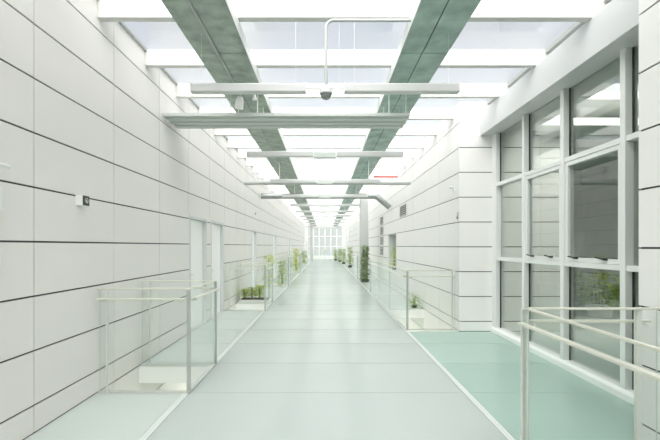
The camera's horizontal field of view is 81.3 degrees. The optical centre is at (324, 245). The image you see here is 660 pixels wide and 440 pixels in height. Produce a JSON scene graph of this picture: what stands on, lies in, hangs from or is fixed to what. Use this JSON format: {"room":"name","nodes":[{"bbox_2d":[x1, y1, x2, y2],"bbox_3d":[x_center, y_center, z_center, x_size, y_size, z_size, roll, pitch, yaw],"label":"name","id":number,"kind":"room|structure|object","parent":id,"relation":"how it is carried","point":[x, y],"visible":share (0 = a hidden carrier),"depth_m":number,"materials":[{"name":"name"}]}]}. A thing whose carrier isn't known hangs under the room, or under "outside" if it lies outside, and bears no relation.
{"room":"office building corridor","nodes":[
{"label":"office building corridor","id":0,"kind":"room"},
{"bbox_2d":[25,393,182,439],"bbox_3d":[-1.944,1.655,0.530,0.913,0.220,7.060,0,0,0],"label":"floor","id":1,"kind":"structure","parent":0,"point":[103,416],"depth_m":3.46,"materials":[{"name":"white tile"}]},
{"bbox_2d":[0,0,304,439],"bbox_3d":[-2.530,1.060,21.500,0.260,7.370,49.000,0,0,0],"label":"wall","id":2,"kind":"structure","parent":0,"point":[82,110],"depth_m":4.01,"materials":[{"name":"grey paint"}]},
{"bbox_2d":[0,186,2,211],"bbox_3d":[-2.360,-0.338,2.703,0.080,0.193,0.173,0,0,0],"label":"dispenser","id":3,"kind":"object","parent":2,"relation":"attached to","point":[1,188],"visible":1,"depth_m":2.77,"materials":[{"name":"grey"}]},
{"bbox_2d":[0,162,10,168],"bbox_3d":[-2.357,-0.590,2.700,0.085,0.090,0.260,0,0,0],"label":"lever","id":4,"kind":"object","parent":2,"relation":"attached to","point":[3,165],"visible":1,"depth_m":2.79,"materials":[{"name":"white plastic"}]},
{"bbox_2d":[75,195,88,206],"bbox_3d":[-2.361,-0.441,3.745,0.076,0.102,0.110,0,0,0],"label":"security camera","id":5,"kind":"object","parent":2,"relation":"attached to","point":[80,200],"visible":1,"depth_m":3.69,"materials":[{"name":"white plastic"}]},
{"bbox_2d":[118,22,252,166],"bbox_3d":[-2.385,-2.610,21.500,0.030,0.029,49.000,0,0,0],"label":"trim","id":6,"kind":"structure","parent":2,"relation":"attached to","point":[122,24],"depth_m":5.05,"materials":[{"name":"grey plastic"}]},
{"bbox_2d":[189,215,206,331],"bbox_3d":[-2.528,0.510,7.300,0.264,2.110,1.000,0,0,0],"label":"door","id":7,"kind":"structure","parent":2,"relation":"in","point":[197,225],"depth_m":7.44,"materials":[{"name":"grey"}]},
{"bbox_2d":[210,220,223,318],"bbox_3d":[-2.528,0.510,8.590,0.264,2.110,1.020,0,0,0],"label":"door","id":8,"kind":"structure","parent":2,"relation":"in","point":[217,228],"depth_m":8.82,"materials":[{"name":"grey"}]},
{"bbox_2d":[251,230,256,290],"bbox_3d":[-2.528,0.510,13.050,0.264,2.110,0.900,0,0,0],"label":"door","id":9,"kind":"structure","parent":2,"relation":"in","point":[254,232],"depth_m":13.45,"materials":[{"name":"grey"}]},
{"bbox_2d":[273,234,276,278],"bbox_3d":[-2.528,0.510,18.350,0.264,2.110,1.300,0,0,0],"label":"door","id":10,"kind":"structure","parent":2,"relation":"in","point":[274,236],"depth_m":18.95,"materials":[{"name":"grey"}]},
{"bbox_2d":[288,238,289,268],"bbox_3d":[-2.528,0.510,25.600,0.264,2.110,1.200,0,0,0],"label":"door","id":11,"kind":"structure","parent":2,"relation":"in","point":[288,238],"depth_m":26.15,"materials":[{"name":"grey"}]},
{"bbox_2d":[139,311,261,382],"bbox_3d":[-1.944,1.655,7.075,0.913,0.220,4.250,0,0,0],"label":"floor","id":12,"kind":"structure","parent":0,"point":[230,324],"depth_m":5.68,"materials":[{"name":"white"}]},
{"bbox_2d":[161,0,316,225],"bbox_3d":[-1.214,-2.329,20.000,0.593,0.148,46.000,0,0,0],"label":"ceiling beam","id":13,"kind":"structure","parent":0,"point":[219,18],"depth_m":4.52,"materials":[{"name":"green metal"}]},
{"bbox_2d":[235,95,243,109],"bbox_3d":[-1.190,-2.070,5.327,0.126,0.370,0.138,0,0,0],"label":"spotlight","id":14,"kind":"object","parent":13,"relation":"hanging from","point":[239,104],"visible":0.88,"depth_m":5.28,"materials":[{"name":"grey"}]},
{"bbox_2d":[190,33,305,94],"bbox_3d":[-0.810,-2.005,4.070,1.212,0.771,0.094,0,0,0],"label":"light","id":15,"kind":"object","parent":13,"relation":"hanging from","point":[201,88],"visible":0.97,"depth_m":4.03,"materials":[{"name":"grey metal"}]},
{"bbox_2d":[193,91,302,94],"bbox_3d":[-0.810,-1.622,4.070,1.160,0.006,0.072,0,0,0],"label":"diffuser","id":16,"kind":"object","parent":15,"relation":"attached to","point":[194,92],"depth_m":4.05,"materials":[{"name":"grey plastic"}]},
{"bbox_2d":[187,0,309,218],"bbox_3d":[-1.250,-2.240,21.100,0.024,0.024,37.800,0,0,0],"label":"conduit pipe","id":17,"kind":"object","parent":13,"relation":"attached to","point":[188,1],"visible":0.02,"depth_m":4.48,"materials":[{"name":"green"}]},
{"bbox_2d":[246,151,313,156],"bbox_3d":[-0.810,-2.005,6.970,1.212,0.771,0.094,0,0,0],"label":"light","id":18,"kind":"object","parent":13,"relation":"hanging from","point":[248,153],"visible":0.96,"depth_m":6.92,"materials":[{"name":"grey"}]},
{"bbox_2d":[248,156,311,156],"bbox_3d":[-0.810,-1.622,6.970,1.160,0.006,0.072,0,0,0],"label":"diffuser","id":19,"kind":"object","parent":18,"relation":"attached to","point":[248,156],"depth_m":6.95,"materials":[{"name":"grey"}]},
{"bbox_2d":[314,152,335,158],"bbox_3d":[0.000,-1.995,6.970,0.390,0.800,0.110,0,0,0],"label":"connector","id":20,"kind":"object","parent":18,"relation":"attached to","point":[317,155],"visible":0.94,"depth_m":6.92,"materials":[{"name":"silver metal"}]},
{"bbox_2d":[163,95,409,128],"bbox_3d":[-0.570,-2.078,5.960,3.640,0.350,0.620,0,0,0],"label":"cable tray","id":21,"kind":"object","parent":13,"relation":"hanging from","point":[230,120],"visible":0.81,"depth_m":5.86,"materials":[{"name":"silver metal"}]},
{"bbox_2d":[270,179,316,182],"bbox_3d":[-0.810,-2.005,9.870,1.212,0.771,0.094,0,0,0],"label":"light","id":22,"kind":"object","parent":13,"relation":"hanging from","point":[271,180],"visible":0.94,"depth_m":9.83,"materials":[{"name":"grey"}]},
{"bbox_2d":[317,180,332,183],"bbox_3d":[0.000,-1.995,9.870,0.390,0.800,0.110,0,0,0],"label":"connector","id":23,"kind":"object","parent":22,"relation":"attached to","point":[318,181],"visible":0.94,"depth_m":9.81,"materials":[{"name":"silver metal"}]},
{"bbox_2d":[282,194,318,196],"bbox_3d":[-0.810,-2.005,12.770,1.212,0.771,0.094,0,0,0],"label":"light","id":24,"kind":"object","parent":13,"relation":"hanging from","point":[283,195],"visible":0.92,"depth_m":12.73,"materials":[{"name":"grey metal"}]},
{"bbox_2d":[319,174,330,197],"bbox_3d":[0.000,-1.995,12.770,0.390,0.800,0.110,0,0,0],"label":"connector","id":25,"kind":"object","parent":24,"relation":"attached to","point":[329,195],"visible":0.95,"depth_m":12.71,"materials":[{"name":"silver metal"}]},
{"bbox_2d":[290,204,319,205],"bbox_3d":[-0.810,-2.005,15.670,1.212,0.771,0.094,0,0,0],"label":"light","id":26,"kind":"object","parent":13,"relation":"hanging from","point":[290,204],"visible":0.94,"depth_m":15.63,"materials":[{"name":"grey metal"}]},
{"bbox_2d":[296,210,320,212],"bbox_3d":[-0.810,-2.005,18.570,1.212,0.771,0.094,0,0,0],"label":"light","id":27,"kind":"object","parent":13,"relation":"hanging from","point":[297,211],"visible":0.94,"depth_m":18.54,"materials":[{"name":"grey"}]},
{"bbox_2d":[300,215,320,216],"bbox_3d":[-0.810,-2.005,21.470,1.212,0.771,0.094,0,0,0],"label":"light","id":28,"kind":"object","parent":13,"relation":"hanging from","point":[300,215],"visible":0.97,"depth_m":21.43,"materials":[{"name":"grey plastic"}]},
{"bbox_2d":[303,219,321,220],"bbox_3d":[-0.810,-2.005,24.370,1.212,0.771,0.094,0,0,0],"label":"light","id":29,"kind":"object","parent":13,"relation":"hanging from","point":[303,219],"visible":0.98,"depth_m":24.33,"materials":[{"name":"grey plastic"}]},
{"bbox_2d":[244,160,410,184],"bbox_3d":[0.060,-1.930,10.100,4.360,0.647,0.100,0,0,0],"label":"tube","id":30,"kind":"object","parent":13,"relation":"hanging from","point":[245,182],"visible":0.71,"depth_m":10.07,"materials":[{"name":"grey metal"}]},
{"bbox_2d":[236,286,285,309],"bbox_3d":[-1.944,1.655,12.675,0.913,0.220,4.650,0,0,0],"label":"floor","id":31,"kind":"structure","parent":0,"point":[276,289],"depth_m":10.35,"materials":[{"name":"white"}]},
{"bbox_2d":[238,297,271,301],"bbox_3d":[-1.945,1.504,10.720,0.850,0.078,0.500,0,0,0],"label":"trough","id":32,"kind":"object","parent":31,"relation":"on","point":[247,299],"visible":0.8,"depth_m":10.51,"materials":[{"name":"white"}]},
{"bbox_2d":[239,289,248,298],"bbox_3d":[-2.250,1.323,10.676,0.356,0.286,0.328,0,0,-34],"label":"plant","id":33,"kind":"object","parent":32,"relation":"on","point":[244,294],"visible":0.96,"depth_m":10.65,"materials":[{"name":"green plant"}]},
{"bbox_2d":[246,287,257,298],"bbox_3d":[-2.043,1.299,10.679,0.352,0.333,0.342,0,0,0],"label":"plant","id":34,"kind":"object","parent":32,"relation":"on","point":[251,290],"visible":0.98,"depth_m":10.64,"materials":[{"name":"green plant"}]},
{"bbox_2d":[255,284,263,298],"bbox_3d":[-1.821,1.269,10.670,0.361,0.393,0.346,0,0,0],"label":"plant","id":35,"kind":"object","parent":32,"relation":"on","point":[257,286],"visible":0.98,"depth_m":10.65,"materials":[{"name":"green plant"}]},
{"bbox_2d":[262,254,274,297],"bbox_3d":[-1.576,0.844,10.742,0.440,1.243,0.448,0,0,0],"label":"bamboo plant","id":36,"kind":"object","parent":32,"relation":"on","point":[269,282],"visible":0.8,"depth_m":10.76,"materials":[{"name":"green plant"}]},
{"bbox_2d":[277,261,287,286],"bbox_3d":[-1.619,1.048,14.493,0.459,0.989,0.487,0,0,0],"label":"potted shrub","id":37,"kind":"object","parent":31,"relation":"on","point":[281,284],"visible":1,"depth_m":14.46,"materials":[{"name":"green plant"}]},
{"bbox_2d":[267,273,298,284],"bbox_3d":[-1.944,1.655,18.875,0.913,0.220,5.850,0,0,0],"label":"floor","id":38,"kind":"structure","parent":0,"point":[293,275],"depth_m":17.71,"materials":[{"name":"white"}]},
{"bbox_2d":[292,248,299,273],"bbox_3d":[-1.603,0.834,21.153,0.537,1.418,0.571,0,0,-45],"label":"bamboo","id":39,"kind":"object","parent":38,"relation":"on","point":[295,262],"visible":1,"depth_m":21.11,"materials":[{"name":"green plant"}]},
{"bbox_2d":[285,259,309,272],"bbox_3d":[-1.944,1.655,34.400,0.913,0.220,23.200,0,0,0],"label":"floor","id":40,"kind":"structure","parent":0,"point":[308,260],"depth_m":27.59,"materials":[{"name":"white tile"}]},
{"bbox_2d":[301,251,307,265],"bbox_3d":[-1.633,0.958,30.014,0.725,1.169,0.758,0,0,0],"label":"potted shrub","id":41,"kind":"object","parent":40,"relation":"on","point":[302,254],"visible":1,"depth_m":29.93,"materials":[{"name":"green plant"}]},
{"bbox_2d":[310,223,312,261],"bbox_3d":[-1.320,-0.426,38.000,0.300,3.938,0.300,0,0,0],"label":"pillar","id":42,"kind":"structure","parent":0,"point":[311,230],"depth_m":37.87,"materials":[{"name":"grey paint"}]},
{"bbox_2d":[284,203,358,204],"bbox_3d":[0.015,-2.510,22.273,4.830,0.210,0.085,0,0,0],"label":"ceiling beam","id":43,"kind":"structure","parent":0,"point":[284,203],"depth_m":22.23,"materials":[{"name":"grey"}]},
{"bbox_2d":[285,205,358,206],"bbox_3d":[0.015,-2.510,23.343,4.830,0.210,0.085,0,0,0],"label":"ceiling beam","id":44,"kind":"structure","parent":0,"point":[285,205],"depth_m":23.38,"materials":[{"name":"grey paint"}]},
{"bbox_2d":[287,207,358,207],"bbox_3d":[0.015,-2.510,24.413,4.830,0.210,0.085,0,0,0],"label":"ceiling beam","id":45,"kind":"structure","parent":0,"point":[287,207],"depth_m":24.37,"materials":[{"name":"grey"}]},
{"bbox_2d":[289,208,358,209],"bbox_3d":[0.015,-2.510,25.483,4.830,0.210,0.085,0,0,0],"label":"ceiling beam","id":46,"kind":"structure","parent":0,"point":[289,208],"depth_m":25.44,"materials":[{"name":"grey"}]},
{"bbox_2d":[305,226,344,258],"bbox_3d":[0.300,0.145,46.100,6.600,9.200,0.200,0,0,0],"label":"wall","id":47,"kind":"structure","parent":0,"point":[308,257],"depth_m":46.00,"materials":[{"name":"white paint"}]},
{"bbox_2d":[307,226,342,255],"bbox_3d":[0.000,-0.555,46.100,4.280,3.600,0.160,0,0,0],"label":"window","id":48,"kind":"structure","parent":47,"relation":"in","point":[319,236],"depth_m":46.05,"materials":[{"name":"silver metal"}]},
{"bbox_2d":[270,188,379,191],"bbox_3d":[0.015,-2.510,16.922,4.830,0.210,0.085,0,0,0],"label":"ceiling","id":49,"kind":"structure","parent":0,"point":[271,189],"depth_m":16.88,"materials":[{"name":"grey"}]},
{"bbox_2d":[281,200,368,202],"bbox_3d":[0.015,-2.510,21.203,4.830,0.210,0.085,0,0,0],"label":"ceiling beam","id":50,"kind":"structure","parent":0,"point":[282,201],"depth_m":21.16,"materials":[{"name":"grey"}]},
{"bbox_2d":[279,199,370,199],"bbox_3d":[0.015,-2.510,20.133,4.830,0.210,0.085,0,0,0],"label":"ceiling","id":51,"kind":"structure","parent":0,"point":[279,199],"depth_m":20.09,"materials":[{"name":"grey"}]},
{"bbox_2d":[262,179,387,180],"bbox_3d":[0.015,-2.510,14.783,4.830,0.210,0.085,0,0,0],"label":"ceiling","id":52,"kind":"structure","parent":0,"point":[262,179],"depth_m":14.74,"materials":[{"name":"grey paint"}]},
{"bbox_2d":[298,218,351,218],"bbox_3d":[0.015,-2.510,34.042,4.830,0.210,0.085,0,0,0],"label":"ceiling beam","id":53,"kind":"structure","parent":0,"point":[298,218],"depth_m":34.00,"materials":[{"name":"grey"}]},
{"bbox_2d":[227,139,423,147],"bbox_3d":[0.015,-2.510,9.432,4.830,0.210,0.085,0,0,0],"label":"ceiling","id":54,"kind":"structure","parent":0,"point":[231,143],"depth_m":9.39,"materials":[{"name":"grey"}]},
{"bbox_2d":[214,125,436,135],"bbox_3d":[0.015,-2.510,8.363,4.830,0.210,0.085,0,0,0],"label":"ceiling","id":55,"kind":"structure","parent":0,"point":[407,130],"depth_m":8.32,"materials":[{"name":"grey paint"}]},
{"bbox_2d":[245,159,405,165],"bbox_3d":[0.015,-2.510,11.572,4.830,0.210,0.085,0,0,0],"label":"ceiling","id":56,"kind":"structure","parent":0,"point":[248,162],"depth_m":11.53,"materials":[{"name":"grey paint"}]},
{"bbox_2d":[252,166,398,172],"bbox_3d":[0.015,-2.510,12.643,4.830,0.210,0.085,0,0,0],"label":"ceiling","id":57,"kind":"structure","parent":0,"point":[255,169],"depth_m":12.60,"materials":[{"name":"grey paint"}]},
{"bbox_2d":[258,173,392,178],"bbox_3d":[0.015,-2.510,13.713,4.830,0.210,0.085,0,0,0],"label":"ceiling","id":58,"kind":"structure","parent":0,"point":[260,175],"depth_m":13.67,"materials":[{"name":"grey"}]},
{"bbox_2d":[237,150,413,157],"bbox_3d":[0.015,-2.510,10.502,4.830,0.210,0.085,0,0,0],"label":"ceiling","id":59,"kind":"structure","parent":0,"point":[240,153],"depth_m":10.46,"materials":[{"name":"grey"}]},
{"bbox_2d":[267,185,383,187],"bbox_3d":[0.015,-2.510,15.852,4.830,0.210,0.085,0,0,0],"label":"ceiling","id":60,"kind":"structure","parent":0,"point":[268,186],"depth_m":15.81,"materials":[{"name":"grey"}]},
{"bbox_2d":[274,192,376,193],"bbox_3d":[0.015,-2.510,17.992,4.830,0.210,0.085,0,0,0],"label":"ceiling","id":61,"kind":"structure","parent":0,"point":[274,192],"depth_m":17.95,"materials":[{"name":"grey"}]},
{"bbox_2d":[293,213,357,213],"bbox_3d":[0.015,-2.510,28.692,4.830,0.210,0.085,0,0,0],"label":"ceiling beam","id":62,"kind":"structure","parent":0,"point":[293,213],"depth_m":28.65,"materials":[{"name":"grey"}]},
{"bbox_2d":[198,108,453,119],"bbox_3d":[0.015,-2.510,7.293,4.830,0.210,0.085,0,0,0],"label":"ceiling","id":63,"kind":"structure","parent":0,"point":[416,113],"depth_m":7.25,"materials":[{"name":"grey"}]},
{"bbox_2d":[147,259,506,439],"bbox_3d":[0.017,1.655,21.500,2.887,0.220,49.000,0,0,0],"label":"floor","id":64,"kind":"structure","parent":0,"point":[325,360],"depth_m":4.25,"materials":[{"name":"white tile"}]},
{"bbox_2d":[97,280,219,393],"bbox_3d":[-1.872,0.994,4.510,1.040,1.101,1.090,0,0,0],"label":"glass railing","id":65,"kind":"object","parent":64,"relation":"on","point":[190,389],"visible":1,"depth_m":4.03,"materials":[{"name":"white"}]},
{"bbox_2d":[139,262,309,439],"bbox_3d":[-1.457,1.654,21.500,0.058,0.223,49.000,0,0,0],"label":"trim","id":66,"kind":"structure","parent":64,"relation":"on","point":[146,435],"depth_m":3.94,"materials":[{"name":"white"}]},
{"bbox_2d":[225,262,274,310],"bbox_3d":[-1.872,0.994,9.780,1.040,1.101,1.350,0,0,0],"label":"glass railing","id":67,"kind":"object","parent":64,"relation":"on","point":[240,266],"visible":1,"depth_m":9.17,"materials":[{"name":"white"}]},
{"bbox_2d":[264,257,291,285],"bbox_3d":[-1.872,0.994,15.480,1.040,1.101,1.150,0,0,0],"label":"glass railing","id":68,"kind":"object","parent":64,"relation":"on","point":[290,259],"visible":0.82,"depth_m":14.97,"materials":[{"name":"white"}]},
{"bbox_2d":[285,253,301,272],"bbox_3d":[-1.872,0.994,22.305,1.040,1.101,1.200,0,0,0],"label":"glass railing","id":69,"kind":"object","parent":64,"relation":"on","point":[285,253],"visible":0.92,"depth_m":22.82,"materials":[{"name":"white"}]},
{"bbox_2d":[341,263,514,439],"bbox_3d":[1.490,1.654,21.500,0.058,0.223,49.000,0,0,0],"label":"trim","id":70,"kind":"structure","parent":64,"relation":"on","point":[508,436],"depth_m":4.21,"materials":[{"name":"white"}]},
{"bbox_2d":[518,307,659,439],"bbox_3d":[1.893,0.994,1.714,1.037,1.101,2.252,0,0,0],"label":"glass railing","id":71,"kind":"object","parent":70,"relation":"on","point":[526,323],"visible":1,"depth_m":2.77,"materials":[{"name":"white"}]},
{"bbox_2d":[176,84,509,97],"bbox_3d":[0.320,-2.510,6.223,5.440,0.210,0.085,0,0,0],"label":"ceiling","id":72,"kind":"structure","parent":0,"point":[182,90],"depth_m":6.18,"materials":[{"name":"grey"}]},
{"bbox_2d":[145,50,549,67],"bbox_3d":[0.320,-2.510,5.152,5.440,0.210,0.085,0,0,0],"label":"ceiling","id":73,"kind":"structure","parent":0,"point":[153,58],"depth_m":5.11,"materials":[{"name":"grey paint"}]},
{"bbox_2d":[97,0,608,21],"bbox_3d":[0.320,-2.510,4.082,5.440,0.210,0.085,0,0,0],"label":"ceiling","id":74,"kind":"structure","parent":0,"point":[107,10],"depth_m":4.04,"materials":[{"name":"grey"}]},
{"bbox_2d":[306,87,343,89],"bbox_3d":[0.000,-2.027,4.070,0.400,0.735,0.012,0,0,0],"label":"connector","id":75,"kind":"object","parent":74,"relation":"hanging from","point":[307,88],"visible":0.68,"depth_m":4.06,"materials":[{"name":"grey metal"}]},
{"bbox_2d":[359,191,367,280],"bbox_3d":[1.720,-0.426,17.000,0.400,3.938,0.400,0,0,0],"label":"pillar","id":76,"kind":"structure","parent":0,"point":[363,208],"depth_m":16.82,"materials":[{"name":"grey paint"}]},
{"bbox_2d":[339,259,423,317],"bbox_3d":[1.975,1.655,27.700,0.910,0.220,36.600,0,0,0],"label":"floor","id":77,"kind":"structure","parent":0,"point":[397,301],"depth_m":11.30,"materials":[{"name":"white"}]},
{"bbox_2d":[337,249,341,261],"bbox_3d":[1.448,0.898,37.505,0.661,1.291,0.620,0,0,0],"label":"potted shrub","id":78,"kind":"object","parent":77,"relation":"on","point":[340,251],"visible":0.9,"depth_m":37.41,"materials":[{"name":"green plant"}]},
{"bbox_2d":[341,249,346,263],"bbox_3d":[1.610,0.886,33.025,0.613,1.314,0.620,0,0,42],"label":"potted shrub","id":79,"kind":"object","parent":77,"relation":"on","point":[343,254],"visible":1,"depth_m":32.91,"materials":[{"name":"green plant"}]},
{"bbox_2d":[346,247,352,267],"bbox_3d":[1.806,0.805,27.590,0.660,1.475,0.622,0,0,0],"label":"potted shrub","id":80,"kind":"object","parent":77,"relation":"on","point":[350,252],"visible":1,"depth_m":27.51,"materials":[{"name":"green plant"}]},
{"bbox_2d":[358,245,372,281],"bbox_3d":[1.736,0.758,16.466,0.634,1.571,0.640,0,0,41],"label":"potted shrub","id":81,"kind":"object","parent":77,"relation":"on","point":[364,277],"visible":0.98,"depth_m":16.42,"materials":[{"name":"green plant"}]},
{"bbox_2d":[368,259,455,329],"bbox_3d":[1.923,0.994,9.930,0.977,1.101,5.890,0,0,0],"label":"glass railing","id":82,"kind":"object","parent":77,"relation":"on","point":[370,262],"visible":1,"depth_m":7.05,"materials":[{"name":"white"}]},
{"bbox_2d":[408,294,420,307],"bbox_3d":[2.220,1.391,9.624,0.331,0.329,0.427,0,0,0],"label":"plant","id":83,"kind":"object","parent":77,"relation":"on","point":[413,305],"visible":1,"depth_m":9.60,"materials":[{"name":"green plant"}]},
{"bbox_2d":[333,0,480,225],"bbox_3d":[1.163,-2.329,20.000,0.555,0.148,46.000,0,0,0],"label":"ceiling beam","id":84,"kind":"structure","parent":0,"point":[423,46],"depth_m":4.57,"materials":[{"name":"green metal"}]},
{"bbox_2d":[261,185,390,208],"bbox_3d":[0.048,-1.796,14.150,4.795,0.914,0.200,0,0,0],"label":"air duct","id":85,"kind":"object","parent":84,"relation":"hanging from","point":[377,197],"visible":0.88,"depth_m":14.08,"materials":[{"name":"silver metal"}]},
{"bbox_2d":[328,219,346,220],"bbox_3d":[0.810,-2.005,24.370,1.212,0.771,0.094,0,0,0],"label":"light","id":86,"kind":"object","parent":84,"relation":"hanging from","point":[328,219],"visible":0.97,"depth_m":24.33,"materials":[{"name":"grey"}]},
{"bbox_2d":[329,210,353,212],"bbox_3d":[0.810,-2.005,18.570,1.212,0.771,0.094,0,0,0],"label":"light","id":87,"kind":"object","parent":84,"relation":"hanging from","point":[330,211],"visible":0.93,"depth_m":18.54,"materials":[{"name":"grey plastic"}]},
{"bbox_2d":[330,204,359,205],"bbox_3d":[0.810,-2.005,15.670,1.212,0.771,0.094,0,0,0],"label":"light","id":88,"kind":"object","parent":84,"relation":"hanging from","point":[330,204],"visible":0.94,"depth_m":15.63,"materials":[{"name":"grey"}]},
{"bbox_2d":[334,214,358,220],"bbox_3d":[1.219,-1.255,21.000,1.438,2.000,0.080,0,0,0],"label":"pipe","id":89,"kind":"object","parent":84,"relation":"hanging from","point":[334,214],"visible":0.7,"depth_m":20.97,"materials":[{"name":"white metal"}]},
{"bbox_2d":[331,194,367,196],"bbox_3d":[0.810,-2.005,12.770,1.212,0.771,0.094,0,0,0],"label":"light","id":90,"kind":"object","parent":84,"relation":"hanging from","point":[332,195],"visible":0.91,"depth_m":12.73,"materials":[{"name":"grey"}]},
{"bbox_2d":[333,179,379,182],"bbox_3d":[0.810,-2.005,9.870,1.212,0.771,0.094,0,0,0],"label":"light","id":91,"kind":"object","parent":84,"relation":"hanging from","point":[334,180],"visible":0.95,"depth_m":9.83,"materials":[{"name":"grey"}]},
{"bbox_2d":[319,19,410,99],"bbox_3d":[0.411,-1.915,3.940,0.938,0.831,0.136,0,0,0],"label":"dome camera","id":92,"kind":"object","parent":84,"relation":"hanging from","point":[325,91],"visible":1,"depth_m":3.92,"materials":[{"name":"grey"}]},
{"bbox_2d":[336,151,403,156],"bbox_3d":[0.810,-2.005,6.970,1.212,0.771,0.094,0,0,0],"label":"light","id":93,"kind":"object","parent":84,"relation":"hanging from","point":[338,153],"visible":0.95,"depth_m":6.92,"materials":[{"name":"grey"}]},
{"bbox_2d":[338,156,401,156],"bbox_3d":[0.810,-1.622,6.970,1.160,0.006,0.072,0,0,0],"label":"diffuser","id":94,"kind":"object","parent":93,"relation":"attached to","point":[338,156],"depth_m":6.95,"materials":[{"name":"grey"}]},
{"bbox_2d":[374,176,397,177],"bbox_3d":[1.640,-2.051,10.400,0.640,0.403,0.050,0,0,0],"label":"pipe","id":95,"kind":"object","parent":84,"relation":"hanging from","point":[374,176],"visible":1,"depth_m":10.38,"materials":[{"name":"red"}]},
{"bbox_2d":[344,33,459,94],"bbox_3d":[0.810,-2.005,4.070,1.212,0.771,0.094,0,0,0],"label":"light","id":96,"kind":"object","parent":84,"relation":"hanging from","point":[448,88],"visible":0.94,"depth_m":4.03,"materials":[{"name":"grey metal"}]},
{"bbox_2d":[347,91,456,94],"bbox_3d":[0.810,-1.622,4.070,1.160,0.006,0.072,0,0,0],"label":"diffuser","id":97,"kind":"object","parent":96,"relation":"attached to","point":[348,92],"depth_m":4.05,"materials":[{"name":"grey"}]},
{"bbox_2d":[345,101,559,330],"bbox_3d":[3.385,1.060,26.475,1.910,7.370,39.050,0,0,0],"label":"wall","id":98,"kind":"structure","parent":0,"point":[430,236],"depth_m":6.96,"materials":[{"name":"grey paint"}]},
{"bbox_2d":[390,247,395,269],"bbox_3d":[2.543,0.437,13.996,0.460,0.852,0.474,0,0,0],"label":"potted plant","id":99,"kind":"object","parent":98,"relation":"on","point":[394,257],"visible":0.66,"depth_m":13.97,"materials":[{"name":"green plant"}]},
{"bbox_2d":[399,203,406,217],"bbox_3d":[2.419,-1.095,11.900,0.020,0.360,1.100,0,0,0],"label":"air vent","id":100,"kind":"object","parent":98,"relation":"in","point":[402,209],"visible":1,"depth_m":11.85,"materials":[{"name":"grey plastic"}]},
{"bbox_2d":[409,303,633,439],"bbox_3d":[4.260,1.665,3.750,5.480,0.240,13.500,0,0,0],"label":"floor","id":101,"kind":"structure","parent":0,"point":[563,405],"depth_m":4.35,"materials":[{"name":"teal"}]},
{"bbox_2d":[573,271,619,317],"bbox_3d":[6.023,1.043,8.394,1.105,1.000,1.063,0,0,0],"label":"leafy shrub","id":102,"kind":"object","parent":101,"relation":"on","point":[597,303],"visible":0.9,"depth_m":8.28,"materials":[{"name":"green plant"}]},
{"bbox_2d":[480,0,639,135],"bbox_3d":[3.025,-2.260,4.965,0.430,0.530,3.962,0,0,0],"label":"beam","id":103,"kind":"structure","parent":0,"point":[594,49],"depth_m":4.51,"materials":[{"name":"white paint"}]},
{"bbox_2d":[512,53,640,169],"bbox_3d":[5.145,-2.140,3.750,3.710,0.130,13.500,0,0,0],"label":"ceiling","id":104,"kind":"structure","parent":0,"point":[588,133],"depth_m":6.61,"materials":[{"name":"white paint"}]},
{"bbox_2d":[585,301,613,317],"bbox_3d":[6.000,1.393,8.400,0.541,0.300,0.541,0,0,0],"label":"planter","id":105,"kind":"object","parent":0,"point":[592,313],"depth_m":8.22,"materials":[{"name":"ceramic"}]},
{"bbox_2d":[573,92,638,117],"bbox_3d":[5.130,-2.590,3.850,4.140,0.130,13.700,0,0,0],"label":"flat roof","id":106,"kind":"structure","parent":0,"point":[601,104],"depth_m":7.00,"materials":[{"name":"white paint"}]},
{"bbox_2d":[573,153,640,310],"bbox_3d":[5.065,1.060,3.850,4.270,7.370,13.700,0,0,0],"label":"wall","id":107,"kind":"structure","parent":0,"point":[595,187],"depth_m":9.87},
{"bbox_2d":[492,115,532,340],"bbox_3d":[3.085,-0.275,6.385,0.130,3.440,1.120,0,0,0],"label":"window","id":108,"kind":"structure","parent":107,"relation":"in","point":[498,182],"depth_m":6.79,"materials":[{"name":"silver metal"}]},
{"bbox_2d":[525,89,572,359],"bbox_3d":[3.071,-0.275,5.344,0.159,3.440,0.958,0,0,0],"label":"window","id":109,"kind":"structure","parent":107,"relation":"in","point":[559,165],"depth_m":4.90,"materials":[{"name":"silver metal"}]},
{"bbox_2d":[490,326,633,404],"bbox_3d":[3.075,1.495,4.965,0.170,0.100,3.962,0,0,0],"label":"trim","id":110,"kind":"structure","parent":107,"relation":"attached to","point":[605,382],"depth_m":4.62,"materials":[{"name":"white paint"}]},
{"bbox_2d":[565,48,637,388],"bbox_3d":[3.071,-0.275,4.364,0.159,3.440,0.998,0,0,0],"label":"window","id":111,"kind":"structure","parent":107,"relation":"in","point":[627,151],"depth_m":3.88,"materials":[{"name":"silver metal"}]},
{"bbox_2d":[627,47,640,389],"bbox_3d":[3.085,-0.275,3.424,0.130,3.440,0.878,0,0,0],"label":"window","id":112,"kind":"structure","parent":107,"relation":"in","point":[634,136],"depth_m":3.85,"materials":[{"name":"silver metal"}]},
{"bbox_2d":[639,0,659,439],"bbox_3d":[2.855,1.060,-0.010,0.850,7.370,5.980,0,0,0],"label":"wall","id":113,"kind":"structure","parent":0,"point":[649,10],"depth_m":2.88,"materials":[{"name":"grey paint"}]},
{"bbox_2d":[487,0,611,103],"bbox_3d":[2.980,-2.595,1.975,0.100,0.059,9.950,0,0,0],"label":"trim","id":114,"kind":"structure","parent":113,"relation":"attached to","point":[575,26],"depth_m":4.93,"materials":[{"name":"grey plastic"}]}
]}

